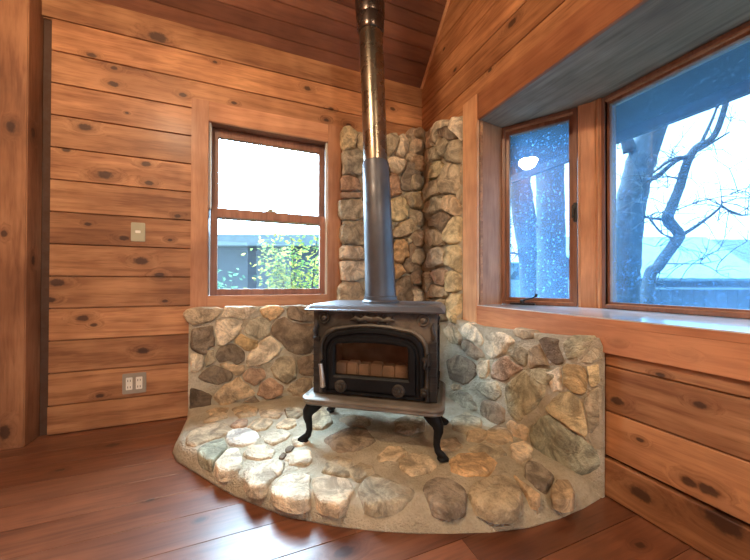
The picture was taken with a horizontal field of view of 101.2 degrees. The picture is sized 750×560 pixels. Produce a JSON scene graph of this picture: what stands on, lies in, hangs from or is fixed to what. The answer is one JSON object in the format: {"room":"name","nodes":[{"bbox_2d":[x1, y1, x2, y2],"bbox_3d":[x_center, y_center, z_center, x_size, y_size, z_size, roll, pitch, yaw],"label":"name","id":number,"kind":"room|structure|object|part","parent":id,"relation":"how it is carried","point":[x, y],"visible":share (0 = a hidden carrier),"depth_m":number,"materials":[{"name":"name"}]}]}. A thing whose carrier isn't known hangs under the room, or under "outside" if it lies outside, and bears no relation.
{"room":"living room","nodes":[
{"label":"living room","id":0,"kind":"room"},
{"bbox_2d":[39,0,422,435],"bbox_3d":[-0.828,-0.446,2.135,2.840,2.600,0.140,0,0,-22],"label":"wall","id":1,"kind":"structure","parent":0,"point":[125,82],"depth_m":1.81,"materials":[{"name":"brown wood"}]},
{"bbox_2d":[47,391,187,434],"bbox_3d":[-0.723,0.775,2.102,2.276,0.157,0.028,0,0,-22],"label":"baseboard","id":2,"kind":"structure","parent":1,"relation":"attached to","point":[67,418],"depth_m":1.78,"materials":[{"name":"brown wood"}]},
{"bbox_2d":[122,372,145,394],"bbox_3d":[-1.415,0.607,1.812,0.116,0.120,0.011,0,0,-22],"label":"wall outlet","id":3,"kind":"object","parent":1,"relation":"attached to","point":[132,383],"visible":1,"depth_m":1.81,"materials":[{"name":"beige plastic"}]},
{"bbox_2d":[126,377,132,389],"bbox_3d":[-1.437,0.607,1.800,0.032,0.072,0.004,0,0,-22],"label":"socket","id":4,"kind":"object","parent":3,"relation":"attached to","point":[129,380],"depth_m":1.80,"materials":[{"name":"beige plastic"}]},
{"bbox_2d":[136,377,141,388],"bbox_3d":[-1.392,0.607,1.818,0.032,0.072,0.004,0,0,-22],"label":"socket","id":5,"kind":"object","parent":3,"relation":"attached to","point":[138,379],"depth_m":1.82,"materials":[{"name":"beige plastic"}]},
{"bbox_2d":[131,222,144,241],"bbox_3d":[-1.402,-0.284,1.823,0.070,0.112,0.010,0,0,-22],"label":"light switch","id":6,"kind":"object","parent":1,"relation":"attached to","point":[137,229],"visible":1,"depth_m":1.82,"materials":[{"name":"beige plastic"}]},
{"bbox_2d":[190,98,340,307],"bbox_3d":[-0.726,-0.438,2.161,0.960,1.385,0.166,0,0,-22],"label":"window","id":7,"kind":"structure","parent":1,"relation":"in","point":[211,122],"depth_m":2.07,"materials":[{"name":"brown wood"}]},
{"bbox_3d":[-1.102,-0.441,1.937,0.095,1.385,0.024,0,0,-22],"label":"casing","id":8,"kind":"part","parent":7,"relation":"part of","materials":[{"name":"brown wood"}]},
{"bbox_3d":[-0.721,-0.183,2.143,0.751,0.569,0.036,0,0,-22],"label":"sash","id":9,"kind":"part","parent":7,"relation":"part of","materials":[{"name":"brown wood"}]},
{"bbox_3d":[-0.702,0.168,2.091,0.768,0.132,0.026,0,0,-22],"label":"casing","id":10,"kind":"part","parent":7,"relation":"part of","materials":[{"name":"brown wood"}]},
{"bbox_3d":[-0.735,-0.706,2.184,0.759,0.596,0.036,0,0,-22],"label":"sash","id":11,"kind":"part","parent":7,"relation":"part of","materials":[{"name":"brown wood"}]},
{"bbox_3d":[-0.700,-1.069,2.103,0.768,0.124,0.022,0,0,-22],"label":"casing","id":12,"kind":"part","parent":7,"relation":"part of","materials":[{"name":"brown wood"}]},
{"bbox_3d":[-0.299,-0.437,2.257,0.097,1.385,0.024,0,0,-22],"label":"casing","id":13,"kind":"part","parent":7,"relation":"part of","materials":[{"name":"brown wood"}]},
{"bbox_2d":[94,0,446,87],"bbox_3d":[-0.230,-3.249,0.727,2.920,3.342,3.169,0,0,-22],"label":"ceiling","id":14,"kind":"structure","parent":0,"point":[325,31],"depth_m":2.11,"materials":[{"name":"brown wood"}]},
{"bbox_2d":[183,125,426,408],"bbox_3d":[-0.376,-0.155,2.179,1.695,2.120,0.152,0,0,-19],"label":"stone wall","id":15,"kind":"structure","parent":0,"point":[238,354],"depth_m":2.09,"materials":[{"name":"beige stone"}]},
{"bbox_2d":[0,416,712,559],"bbox_3d":[0.247,0.935,-0.794,2.920,0.200,6.320,0,0,-22],"label":"floor","id":16,"kind":"structure","parent":0,"point":[121,492],"depth_m":1.07,"materials":[{"name":"brown wood"}]},
{"bbox_2d":[0,0,43,449],"bbox_3d":[-1.903,-1.153,1.589,0.232,4.000,0.125,0,0,-22],"label":"post","id":17,"kind":"object","parent":16,"relation":"on","point":[21,21],"visible":1,"depth_m":1.56,"materials":[{"name":"brown wood"}]},
{"bbox_2d":[172,395,600,533],"bbox_3d":[-0.113,0.805,1.510,1.638,0.090,1.393,0,0,-22],"label":"hearth","id":18,"kind":"object","parent":16,"relation":"on","point":[356,469],"visible":0.91,"depth_m":1.26,"materials":[{"name":"beige stone"}]},
{"bbox_2d":[298,300,448,461],"bbox_3d":[0.021,0.451,1.599,0.704,0.662,0.467,0,0,13],"label":"wood stove","id":19,"kind":"object","parent":18,"relation":"on","point":[375,357],"visible":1,"depth_m":1.45,"materials":[{"name":"black metal"}]},
{"bbox_3d":[-0.312,0.671,1.480,0.115,0.218,0.059,0,0,-10],"label":"leg","id":20,"kind":"part","parent":19,"relation":"part of","materials":[{"name":"black metal"}]},
{"bbox_3d":[-0.251,0.450,1.455,0.034,0.112,0.029,0,0,13],"label":"handle","id":21,"kind":"part","parent":19,"relation":"part of","materials":[{"name":"silver metal"}]},
{"bbox_3d":[-0.237,0.673,1.796,0.115,0.218,0.059,0,-1,36],"label":"leg","id":22,"kind":"part","parent":19,"relation":"part of","materials":[{"name":"black metal"}]},
{"bbox_3d":[-0.166,0.505,1.460,0.060,0.060,0.024,0,0,13],"label":"air knob","id":23,"kind":"part","parent":19,"relation":"part of","materials":[{"name":"metal"}]},
{"bbox_3d":[-0.016,0.387,1.450,0.490,0.318,0.032,0,0,13],"label":"door","id":24,"kind":"part","parent":19,"relation":"part of","materials":[{"name":"black metal"}]},
{"bbox_3d":[-0.016,0.378,1.449,0.532,0.345,0.014,0,0,13],"label":"arch moulding","id":25,"kind":"part","parent":19,"relation":"part of","materials":[{"name":"metal"}]},
{"bbox_2d":[303,380,445,416],"bbox_3d":[0.016,0.572,1.578,0.672,0.038,0.425,0,0,13],"label":"shelf","id":26,"kind":"object","parent":19,"relation":"attached to","point":[314,398],"depth_m":1.40,"materials":[{"name":"black metal"}]},
{"bbox_3d":[-0.011,0.351,1.462,0.600,0.405,0.012,0,0,13],"label":"plate","id":27,"kind":"part","parent":19,"relation":"part of","materials":[{"name":"metal"}]},
{"bbox_3d":[0.028,0.136,1.626,0.672,0.032,0.418,0,0,13],"label":"plate","id":28,"kind":"part","parent":19,"relation":"part of","materials":[{"name":"metal"}]},
{"bbox_2d":[355,0,399,303],"bbox_3d":[0.004,-1.139,1.655,0.266,2.517,0.202,0,0,-22],"label":"pipe","id":29,"kind":"object","parent":19,"relation":"on","point":[380,288],"visible":1,"depth_m":1.60,"materials":[{"name":"black metal"}]},
{"bbox_3d":[0.105,0.507,1.396,0.060,0.060,0.024,0,0,13],"label":"air knob","id":30,"kind":"part","parent":19,"relation":"part of","materials":[{"name":"metal"}]},
{"bbox_3d":[0.267,0.671,1.347,0.111,0.218,0.077,0,0,13],"label":"leg","id":31,"kind":"part","parent":19,"relation":"part of","materials":[{"name":"black metal"}]},
{"bbox_3d":[0.341,0.674,1.660,0.115,0.218,0.059,0,0,-10],"label":"leg","id":32,"kind":"part","parent":19,"relation":"part of","materials":[{"name":"black metal"}]},
{"bbox_2d":[421,116,604,497],"bbox_3d":[0.610,-0.170,1.824,0.103,2.050,1.355,0,0,-24],"label":"stone wall","id":33,"kind":"structure","parent":0,"point":[546,389],"depth_m":1.60,"materials":[{"name":"beige stone"}]},
{"bbox_2d":[422,0,749,524],"bbox_3d":[1.555,-1.984,-0.135,0.213,5.653,6.140,0,0,-22],"label":"wall","id":34,"kind":"structure","parent":0,"point":[687,430],"depth_m":1.18,"materials":[{"name":"brown wood"}]},
{"bbox_2d":[420,0,449,88],"bbox_3d":[0.943,-3.207,1.162,0.017,3.250,3.011,0,0,-22],"label":"trim","id":35,"kind":"structure","parent":34,"relation":"attached to","point":[448,1],"depth_m":2.35,"materials":[{"name":"brown wood"}]},
{"bbox_2d":[463,94,478,322],"bbox_3d":[0.608,-0.424,1.952,0.028,1.440,0.132,0,0,-22],"label":"trim","id":36,"kind":"structure","parent":34,"relation":"attached to","point":[470,122],"depth_m":1.93,"materials":[{"name":"brown wood"}]},
{"bbox_2d":[479,121,501,304],"bbox_3d":[0.738,-0.401,1.976,0.240,1.190,0.060,0,0,-28],"label":"trim","id":37,"kind":"structure","parent":34,"relation":"attached to","point":[492,134],"depth_m":1.95,"materials":[{"name":"brown wood"}]},
{"bbox_2d":[477,306,749,381],"bbox_3d":[1.116,0.216,0.677,0.024,0.134,2.800,0,0,-22],"label":"trim","id":38,"kind":"structure","parent":34,"relation":"attached to","point":[718,353],"depth_m":1.05,"materials":[{"name":"brown wood"}]},
{"bbox_2d":[481,0,749,127],"bbox_3d":[1.306,-1.006,1.074,0.612,0.030,2.190,0,0,-22],"label":"soffit","id":39,"kind":"structure","parent":34,"relation":"attached to","point":[657,33],"depth_m":1.35,"materials":[{"name":"grey wood"}]},
{"bbox_2d":[605,455,749,559],"bbox_3d":[1.763,0.763,-0.898,0.028,0.149,4.600,0,0,-22],"label":"baseboard","id":40,"kind":"structure","parent":34,"relation":"attached to","point":[710,531],"depth_m":1.00,"materials":[{"name":"brown wood"}]},
{"bbox_2d":[511,42,749,183],"bbox_3d":[2.378,-1.292,-0.101,0.730,0.525,7.600,0,0,-22],"label":"eave","id":41,"kind":"object","parent":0,"point":[724,79],"depth_m":1.97,"materials":[{"name":"wood"}]},
{"label":"outside","id":42,"kind":"structure","parent":0,"visible":0},
{"bbox_3d":[3.171,1.915,9.024,70.000,0.200,70.000,0,0,-22],"label":"ground","id":43,"kind":"structure","parent":42,"visible":0},
{"bbox_2d":[217,268,244,288],"bbox_3d":[-1.817,0.812,3.381,0.809,1.900,0.966,0,-1,42],"label":"leafy shrub","id":44,"kind":"object","parent":43,"relation":"on","point":[220,284],"visible":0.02,"depth_m":3.43,"materials":[{"name":"green plant"}]},
{"bbox_2d":[217,234,318,288],"bbox_3d":[-2.451,0.374,9.522,8.900,2.860,4.550,0,0,0],"label":"neighbor house","id":45,"kind":"structure","parent":43,"relation":"on","point":[231,247],"depth_m":7.60,"materials":[{"name":"grey"}]},
{"bbox_2d":[242,225,318,288],"bbox_3d":[-0.809,0.509,3.418,1.273,2.513,0.962,0,0,-22],"label":"leafy shrub","id":46,"kind":"object","parent":43,"relation":"on","point":[287,285],"visible":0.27,"depth_m":3.32,"materials":[{"name":"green plant"}]},
{"bbox_3d":[-0.795,0.632,3.382,0.723,2.266,0.457,0,0,-22],"label":"stem","id":47,"kind":"part","parent":46,"relation":"part of","materials":[{"name":"green plant"}]},
{"bbox_2d":[511,262,519,296],"bbox_3d":[5.748,0.544,15.445,2.500,2.650,3.500,0,0,0],"label":"neighbor house","id":48,"kind":"structure","parent":43,"relation":"on","point":[515,287],"depth_m":14.00,"materials":[{"name":"blue"}]},
{"bbox_2d":[511,176,536,297],"bbox_3d":[2.148,-0.749,4.628,1.422,5.066,0.963,0,0,21],"label":"bare tree","id":49,"kind":"object","parent":43,"relation":"on","point":[521,191],"visible":0.23,"depth_m":4.48,"materials":[{"name":"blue plant"}]},
{"bbox_2d":[511,164,568,297],"bbox_3d":[2.500,-1.425,4.231,1.621,6.410,0.933,0,0,-16],"label":"bare tree","id":50,"kind":"object","parent":43,"relation":"on","point":[550,225],"visible":0.34,"depth_m":4.06,"materials":[{"name":"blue plant"}]},
{"bbox_2d":[511,237,749,292],"bbox_3d":[8.074,0.214,9.998,5.350,3.240,5.000,0,0,0],"label":"neighbor house","id":51,"kind":"structure","parent":43,"relation":"on","point":[703,275],"depth_m":8.12,"materials":[{"name":"grey"}]},
{"bbox_2d":[616,110,748,302],"bbox_3d":[3.663,-1.143,3.878,2.170,5.848,0.875,0,0,5],"label":"bare tree","id":52,"kind":"object","parent":43,"relation":"on","point":[629,259],"visible":0.35,"depth_m":3.78,"materials":[{"name":"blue plant"}]},
{"bbox_2d":[616,103,749,303],"bbox_3d":[3.523,-0.333,3.474,1.932,4.220,1.110,0,0,1],"label":"bare tree","id":53,"kind":"object","parent":43,"relation":"on","point":[648,286],"visible":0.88,"depth_m":3.48,"materials":[{"name":"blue plant"}]},
{"bbox_2d":[640,288,749,308],"bbox_3d":[6.798,0.971,5.607,5.700,1.655,0.091,0,0,0],"label":"fence","id":54,"kind":"object","parent":43,"relation":"on","point":[734,298],"visible":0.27,"depth_m":5.60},
{"bbox_3d":[6.800,0.161,5.613,5.700,0.035,0.090,0,0,0],"label":"rail","id":55,"kind":"part","parent":54,"relation":"part of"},
{"bbox_2d":[710,239,749,264],"bbox_3d":[16.400,-0.056,15.249,8.000,3.900,4.700,0,0,0],"label":"neighbor house","id":56,"kind":"structure","parent":43,"relation":"on","point":[744,248],"depth_m":14.65,"materials":[{"name":"grey"}]},
{"bbox_3d":[1.392,0.816,1.096,0.417,1.271,2.190,0,0,-22],"label":"wall","id":57,"kind":"structure","parent":0,"visible":0},
{"bbox_2d":[502,108,577,306],"bbox_3d":[1.004,-0.415,1.894,0.408,1.135,0.132,0,-1,36],"label":"window","id":58,"kind":"structure","parent":57,"relation":"in","point":[570,116],"depth_m":1.88,"materials":[{"name":"brown wood"}]},
{"bbox_3d":[0.910,0.136,1.900,0.145,0.032,0.032,0,-1,36],"label":"crank handle","id":59,"kind":"part","parent":58,"relation":"part of","materials":[{"name":"black metal"}]},
{"bbox_3d":[0.939,0.107,1.870,0.092,0.053,0.016,0,-1,43],"label":"crank arm","id":60,"kind":"part","parent":58,"relation":"part of"},
{"bbox_3d":[1.008,-0.405,1.903,0.329,1.062,0.004,0,-1,36],"label":"pane","id":61,"kind":"part","parent":58,"relation":"part of","materials":[{"name":"glass"}]},
{"bbox_2d":[477,304,749,333],"bbox_3d":[1.294,0.163,1.061,0.633,0.029,2.190,0,0,-22],"label":"window sill","id":62,"kind":"structure","parent":57,"relation":"on","point":[714,323],"depth_m":1.23,"materials":[{"name":"brown wood"}]},
{"bbox_2d":[578,21,749,318],"bbox_3d":[1.437,-0.419,1.205,0.145,1.140,1.324,0,0,-22],"label":"window","id":63,"kind":"structure","parent":57,"relation":"in","point":[739,35],"depth_m":1.66,"materials":[{"name":"brown wood"}]}
]}

